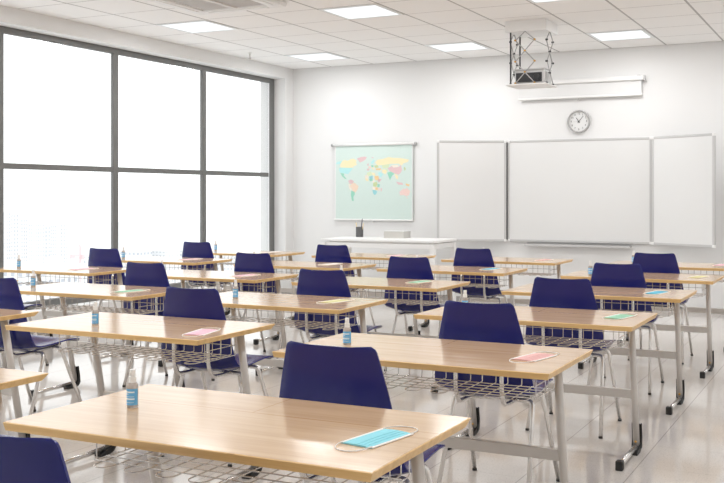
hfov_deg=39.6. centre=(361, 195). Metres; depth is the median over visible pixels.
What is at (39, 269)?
student desk
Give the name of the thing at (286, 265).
student desk
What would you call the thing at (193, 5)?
grille
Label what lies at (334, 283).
chair
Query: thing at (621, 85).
projection screen
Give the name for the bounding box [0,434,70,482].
chair
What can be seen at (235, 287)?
spray bottle
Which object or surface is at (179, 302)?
chair
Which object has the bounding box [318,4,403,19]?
recessed light
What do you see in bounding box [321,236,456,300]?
desk
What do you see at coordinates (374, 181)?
world map
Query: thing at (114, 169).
window
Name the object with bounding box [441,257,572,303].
student desk
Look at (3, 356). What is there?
student desk
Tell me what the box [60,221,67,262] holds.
building
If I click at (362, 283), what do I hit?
student desk
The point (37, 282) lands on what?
wire basket
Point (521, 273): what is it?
wire basket
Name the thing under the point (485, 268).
face mask
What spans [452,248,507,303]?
chair
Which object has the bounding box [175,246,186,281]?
building
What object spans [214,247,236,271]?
building
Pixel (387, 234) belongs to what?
paper stack
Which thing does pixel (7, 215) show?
building
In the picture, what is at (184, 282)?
wire basket
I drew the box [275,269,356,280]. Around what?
wire basket
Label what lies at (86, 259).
building
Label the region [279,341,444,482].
chair
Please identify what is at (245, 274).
face mask
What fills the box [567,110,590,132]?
wall clock
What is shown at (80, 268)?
face mask
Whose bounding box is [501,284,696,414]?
student desk
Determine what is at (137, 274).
chair
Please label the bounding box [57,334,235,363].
wire basket
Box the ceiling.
[0,0,723,68]
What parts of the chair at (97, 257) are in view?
leg, seat frame, backrest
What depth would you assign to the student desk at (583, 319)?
5.39 m
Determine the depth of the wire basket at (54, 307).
6.84 m
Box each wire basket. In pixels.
[17,273,115,284]
[35,295,163,314]
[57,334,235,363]
[93,443,409,482]
[125,264,212,272]
[170,280,274,292]
[217,256,288,264]
[224,308,358,329]
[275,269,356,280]
[349,288,447,305]
[352,260,388,269]
[383,367,554,400]
[434,274,508,287]
[495,264,555,275]
[520,326,629,348]
[590,280,706,296]
[595,299,675,317]
[680,270,723,282]
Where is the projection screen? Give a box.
[518,75,645,100]
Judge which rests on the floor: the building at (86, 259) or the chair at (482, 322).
the chair at (482, 322)
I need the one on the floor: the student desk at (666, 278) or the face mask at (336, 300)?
the student desk at (666, 278)
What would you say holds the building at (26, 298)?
on the ground
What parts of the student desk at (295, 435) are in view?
leg, leg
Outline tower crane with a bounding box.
[70,245,88,282]
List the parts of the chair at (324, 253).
backrest, leg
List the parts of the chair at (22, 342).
backrest, leg, seat frame, leg, seat, leg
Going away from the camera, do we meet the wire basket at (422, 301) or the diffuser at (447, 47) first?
the wire basket at (422, 301)
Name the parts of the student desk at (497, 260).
leg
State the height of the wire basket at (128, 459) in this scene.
0.115 m
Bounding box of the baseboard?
[295,288,469,300]
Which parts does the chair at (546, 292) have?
leg, leg, backrest, seat frame, seat, leg, leg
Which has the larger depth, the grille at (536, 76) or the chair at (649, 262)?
the grille at (536, 76)
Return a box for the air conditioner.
[147,0,286,14]
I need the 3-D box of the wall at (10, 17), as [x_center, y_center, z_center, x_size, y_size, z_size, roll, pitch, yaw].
[-4.593,-0.211,7.888,0.420,3.228,15.564,0,0,27]
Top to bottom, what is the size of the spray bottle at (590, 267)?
0.114 m
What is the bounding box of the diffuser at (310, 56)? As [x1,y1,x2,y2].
[291,53,345,60]
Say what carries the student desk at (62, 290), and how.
on the floor
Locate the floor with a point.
(686, 445)
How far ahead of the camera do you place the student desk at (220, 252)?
11.31 m
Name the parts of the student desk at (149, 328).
leg, leg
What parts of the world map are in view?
rod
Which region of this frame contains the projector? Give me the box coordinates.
[514,68,551,83]
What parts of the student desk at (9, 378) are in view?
leg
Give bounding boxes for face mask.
[67,268,96,269]
[112,289,149,292]
[182,328,220,336]
[230,274,260,276]
[316,299,354,303]
[318,263,342,264]
[335,426,417,451]
[406,280,434,283]
[482,268,501,269]
[509,352,558,362]
[602,313,636,319]
[643,290,670,294]
[687,275,708,278]
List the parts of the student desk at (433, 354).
leg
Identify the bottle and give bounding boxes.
[17,254,20,267]
[31,270,35,286]
[92,302,98,324]
[127,369,137,407]
[233,280,237,298]
[343,318,350,344]
[462,290,467,301]
[588,261,592,274]
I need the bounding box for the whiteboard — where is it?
[437,133,715,247]
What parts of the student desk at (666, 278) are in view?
leg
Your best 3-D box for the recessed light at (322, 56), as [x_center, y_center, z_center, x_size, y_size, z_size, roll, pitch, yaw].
[-0.586,-1.821,13.252,0.636,0.008,0.636,0,0,27]
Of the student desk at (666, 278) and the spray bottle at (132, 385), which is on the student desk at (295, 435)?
the spray bottle at (132, 385)
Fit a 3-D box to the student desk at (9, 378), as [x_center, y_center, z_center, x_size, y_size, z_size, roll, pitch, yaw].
[-1.787,1.021,3.606,1.162,0.762,0.672,0,0,27]
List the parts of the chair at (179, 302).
leg, backrest, leg, seat frame, seat, leg, leg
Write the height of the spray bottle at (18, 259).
0.114 m
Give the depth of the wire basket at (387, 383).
4.06 m
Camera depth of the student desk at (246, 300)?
6.09 m
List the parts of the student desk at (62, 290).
leg, leg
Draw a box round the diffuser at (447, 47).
[430,43,486,51]
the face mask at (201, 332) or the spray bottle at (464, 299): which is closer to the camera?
the face mask at (201, 332)
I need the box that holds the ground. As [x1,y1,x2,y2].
[19,222,259,282]
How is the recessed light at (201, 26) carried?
in the ceiling
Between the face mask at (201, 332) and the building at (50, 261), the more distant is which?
the building at (50, 261)
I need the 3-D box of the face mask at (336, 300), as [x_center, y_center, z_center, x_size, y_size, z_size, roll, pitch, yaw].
[-0.157,0.636,6.052,0.103,0.007,0.316,0,0,38]
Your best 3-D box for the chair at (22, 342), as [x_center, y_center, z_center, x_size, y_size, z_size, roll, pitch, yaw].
[-2.052,0.942,6.184,0.480,0.921,0.564,0,0,27]
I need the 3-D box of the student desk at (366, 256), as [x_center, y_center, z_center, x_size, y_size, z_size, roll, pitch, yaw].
[0.133,1.021,10.701,1.162,0.762,0.672,0,0,27]
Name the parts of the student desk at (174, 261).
leg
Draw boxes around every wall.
[0,5,292,321]
[293,41,723,308]
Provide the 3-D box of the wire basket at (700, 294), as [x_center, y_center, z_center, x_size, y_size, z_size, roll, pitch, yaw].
[2.251,0.722,7.986,0.894,0.115,0.323,0,0,27]
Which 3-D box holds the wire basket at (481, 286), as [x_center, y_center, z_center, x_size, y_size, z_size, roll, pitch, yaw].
[0.801,0.722,8.747,0.894,0.115,0.323,0,0,27]
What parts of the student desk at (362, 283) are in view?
leg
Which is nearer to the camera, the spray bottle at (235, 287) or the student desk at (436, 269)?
the spray bottle at (235, 287)
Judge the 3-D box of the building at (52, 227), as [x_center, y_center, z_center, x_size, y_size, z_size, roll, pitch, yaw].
[-276.111,52.802,898.533,4.600,57.200,4.600,0,0,27]
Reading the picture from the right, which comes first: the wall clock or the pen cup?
the wall clock
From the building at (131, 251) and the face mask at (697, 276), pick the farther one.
the building at (131, 251)
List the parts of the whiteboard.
board frame, board frame, panel, board frame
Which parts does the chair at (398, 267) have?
leg, leg, seat frame, backrest, seat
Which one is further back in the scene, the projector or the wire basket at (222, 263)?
the wire basket at (222, 263)
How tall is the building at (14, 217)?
67.200 m
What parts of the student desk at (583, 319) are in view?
leg, leg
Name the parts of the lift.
guide rod, guide rod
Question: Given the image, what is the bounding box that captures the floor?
[0,293,723,482]
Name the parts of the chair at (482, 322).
leg, leg, backrest, seat frame, seat, leg, leg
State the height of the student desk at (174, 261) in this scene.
0.762 m
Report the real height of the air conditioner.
0.052 m
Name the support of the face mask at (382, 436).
on the student desk at (295, 435)
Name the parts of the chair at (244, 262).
seat frame, backrest, leg, leg, leg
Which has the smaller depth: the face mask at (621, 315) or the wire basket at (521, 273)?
the face mask at (621, 315)
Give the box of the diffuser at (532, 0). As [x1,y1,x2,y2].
[532,0,557,1]
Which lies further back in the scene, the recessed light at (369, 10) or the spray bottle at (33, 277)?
the recessed light at (369, 10)
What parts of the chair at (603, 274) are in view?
leg, seat frame, backrest, leg, seat, leg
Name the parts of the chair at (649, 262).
leg, backrest, seat frame, seat, leg, leg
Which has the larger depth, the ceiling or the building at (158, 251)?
the building at (158, 251)
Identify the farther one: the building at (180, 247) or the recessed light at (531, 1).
the building at (180, 247)
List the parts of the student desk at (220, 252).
leg, leg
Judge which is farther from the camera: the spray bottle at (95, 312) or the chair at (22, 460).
the spray bottle at (95, 312)
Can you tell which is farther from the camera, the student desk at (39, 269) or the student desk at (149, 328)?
the student desk at (39, 269)
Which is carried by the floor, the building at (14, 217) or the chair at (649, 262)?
the chair at (649, 262)
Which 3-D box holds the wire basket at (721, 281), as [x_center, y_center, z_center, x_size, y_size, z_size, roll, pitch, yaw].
[2.891,0.722,9.258,0.894,0.115,0.323,0,0,27]
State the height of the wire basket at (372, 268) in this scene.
0.115 m
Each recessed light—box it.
[157,20,238,33]
[284,52,349,61]
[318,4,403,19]
[424,41,490,51]
[528,0,567,3]
[586,29,654,41]
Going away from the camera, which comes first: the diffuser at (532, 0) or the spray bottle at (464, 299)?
the spray bottle at (464, 299)
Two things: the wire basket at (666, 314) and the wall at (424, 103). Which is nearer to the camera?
the wire basket at (666, 314)
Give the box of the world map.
[331,142,416,221]
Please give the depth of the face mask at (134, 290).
6.65 m
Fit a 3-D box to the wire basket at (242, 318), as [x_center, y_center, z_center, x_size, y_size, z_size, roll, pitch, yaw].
[-0.488,0.722,6.127,0.894,0.115,0.323,0,0,27]
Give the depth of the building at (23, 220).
861.14 m
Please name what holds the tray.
on the whiteboard
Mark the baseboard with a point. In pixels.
(442, 296)
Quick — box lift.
[505,18,556,88]
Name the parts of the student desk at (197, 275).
leg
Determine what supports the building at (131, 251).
on the ground
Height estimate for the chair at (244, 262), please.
0.921 m
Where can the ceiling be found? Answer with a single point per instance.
(270, 34)
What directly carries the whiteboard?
attached to the wall at (424, 103)
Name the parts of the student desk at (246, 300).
leg, leg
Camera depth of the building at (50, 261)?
447.63 m
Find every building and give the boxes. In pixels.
[4,210,11,261]
[4,261,58,301]
[11,211,18,260]
[20,215,27,260]
[33,258,80,282]
[44,222,50,262]
[50,222,56,257]
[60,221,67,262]
[84,255,128,282]
[118,247,152,256]
[140,246,180,283]
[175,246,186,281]
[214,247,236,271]
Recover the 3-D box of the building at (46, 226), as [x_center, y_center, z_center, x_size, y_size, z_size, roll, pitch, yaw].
[-269.818,52.302,858.602,5.600,58.200,5.600,0,0,27]
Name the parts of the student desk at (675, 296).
leg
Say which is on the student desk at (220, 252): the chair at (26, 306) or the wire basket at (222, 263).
the wire basket at (222, 263)
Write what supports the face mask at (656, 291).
on the student desk at (675, 296)
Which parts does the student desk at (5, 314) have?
leg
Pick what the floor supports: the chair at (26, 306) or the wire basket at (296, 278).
the chair at (26, 306)
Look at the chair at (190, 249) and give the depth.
10.44 m
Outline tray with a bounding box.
[524,242,631,247]
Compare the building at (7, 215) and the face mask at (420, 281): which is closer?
the face mask at (420, 281)
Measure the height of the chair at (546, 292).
0.921 m
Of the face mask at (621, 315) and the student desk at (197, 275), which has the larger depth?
the student desk at (197, 275)
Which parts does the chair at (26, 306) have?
seat, leg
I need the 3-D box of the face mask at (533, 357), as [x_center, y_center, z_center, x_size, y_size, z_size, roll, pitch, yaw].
[0.680,0.636,3.961,0.103,0.007,0.316,0,0,38]
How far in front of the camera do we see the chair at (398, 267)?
7.91 m
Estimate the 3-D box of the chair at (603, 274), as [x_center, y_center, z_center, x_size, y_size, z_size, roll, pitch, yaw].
[1.932,0.942,7.375,0.480,0.921,0.564,0,0,27]
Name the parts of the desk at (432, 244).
frame, leg, leg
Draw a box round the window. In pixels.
[0,26,273,309]
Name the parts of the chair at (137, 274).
leg, seat frame, backrest, leg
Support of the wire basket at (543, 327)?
on the student desk at (583, 319)
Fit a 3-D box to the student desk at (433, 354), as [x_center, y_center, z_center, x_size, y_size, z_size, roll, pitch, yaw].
[0.302,1.021,4.162,1.162,0.762,0.672,0,0,27]
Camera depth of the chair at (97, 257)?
9.16 m
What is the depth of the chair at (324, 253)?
9.81 m
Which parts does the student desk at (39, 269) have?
leg, leg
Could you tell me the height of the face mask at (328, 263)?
0.007 m
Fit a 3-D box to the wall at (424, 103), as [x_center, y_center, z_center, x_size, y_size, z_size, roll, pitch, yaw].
[2.884,-0.211,12.726,8.589,3.228,0.200,0,0,27]
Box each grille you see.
[168,0,263,10]
[516,72,541,82]
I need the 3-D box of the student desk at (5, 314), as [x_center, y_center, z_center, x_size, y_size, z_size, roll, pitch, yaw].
[-2.439,1.021,5.527,1.162,0.762,0.672,0,0,27]
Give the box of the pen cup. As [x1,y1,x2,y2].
[356,227,362,236]
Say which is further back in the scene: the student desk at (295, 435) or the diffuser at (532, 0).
the diffuser at (532, 0)
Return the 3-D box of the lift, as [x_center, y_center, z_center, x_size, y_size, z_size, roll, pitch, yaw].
[1.795,-1.488,10.649,0.441,0.675,0.428,0,0,27]
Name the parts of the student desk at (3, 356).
leg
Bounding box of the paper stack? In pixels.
[384,230,410,237]
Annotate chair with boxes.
[0,278,81,414]
[0,304,48,367]
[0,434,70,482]
[87,248,125,344]
[122,262,214,386]
[160,286,273,466]
[181,241,240,320]
[232,252,304,358]
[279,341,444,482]
[294,269,381,341]
[315,244,376,331]
[384,256,444,374]
[435,300,559,482]
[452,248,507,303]
[525,277,621,438]
[587,262,663,394]
[628,252,692,363]
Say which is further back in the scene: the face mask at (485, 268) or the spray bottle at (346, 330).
the face mask at (485, 268)
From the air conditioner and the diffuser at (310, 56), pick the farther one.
the diffuser at (310, 56)
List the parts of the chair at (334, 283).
seat frame, backrest, seat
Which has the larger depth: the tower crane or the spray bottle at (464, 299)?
the tower crane
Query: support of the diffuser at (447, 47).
attached to the recessed light at (461, 46)
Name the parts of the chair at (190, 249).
backrest, seat, seat frame, leg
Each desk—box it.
[0,264,133,358]
[0,309,38,437]
[0,368,48,434]
[1,280,18,368]
[3,384,470,482]
[5,312,274,482]
[19,282,184,396]
[121,256,232,292]
[158,269,298,375]
[212,249,304,322]
[219,291,387,385]
[233,260,376,344]
[272,333,592,482]
[291,276,469,393]
[312,253,435,330]
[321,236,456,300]
[376,265,527,334]
[414,306,657,470]
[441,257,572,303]
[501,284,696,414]
[560,270,723,378]
[607,261,723,343]
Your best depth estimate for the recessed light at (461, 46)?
12.30 m
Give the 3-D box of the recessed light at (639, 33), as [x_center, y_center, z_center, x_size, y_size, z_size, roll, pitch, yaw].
[2.952,-1.821,11.472,0.636,0.008,0.636,0,0,27]
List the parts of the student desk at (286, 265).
leg, leg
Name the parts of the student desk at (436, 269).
leg, leg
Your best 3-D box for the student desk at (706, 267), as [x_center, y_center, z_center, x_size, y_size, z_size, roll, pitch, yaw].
[2.883,1.021,9.297,1.162,0.762,0.672,0,0,27]
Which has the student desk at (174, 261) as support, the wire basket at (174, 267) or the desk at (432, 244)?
the wire basket at (174, 267)

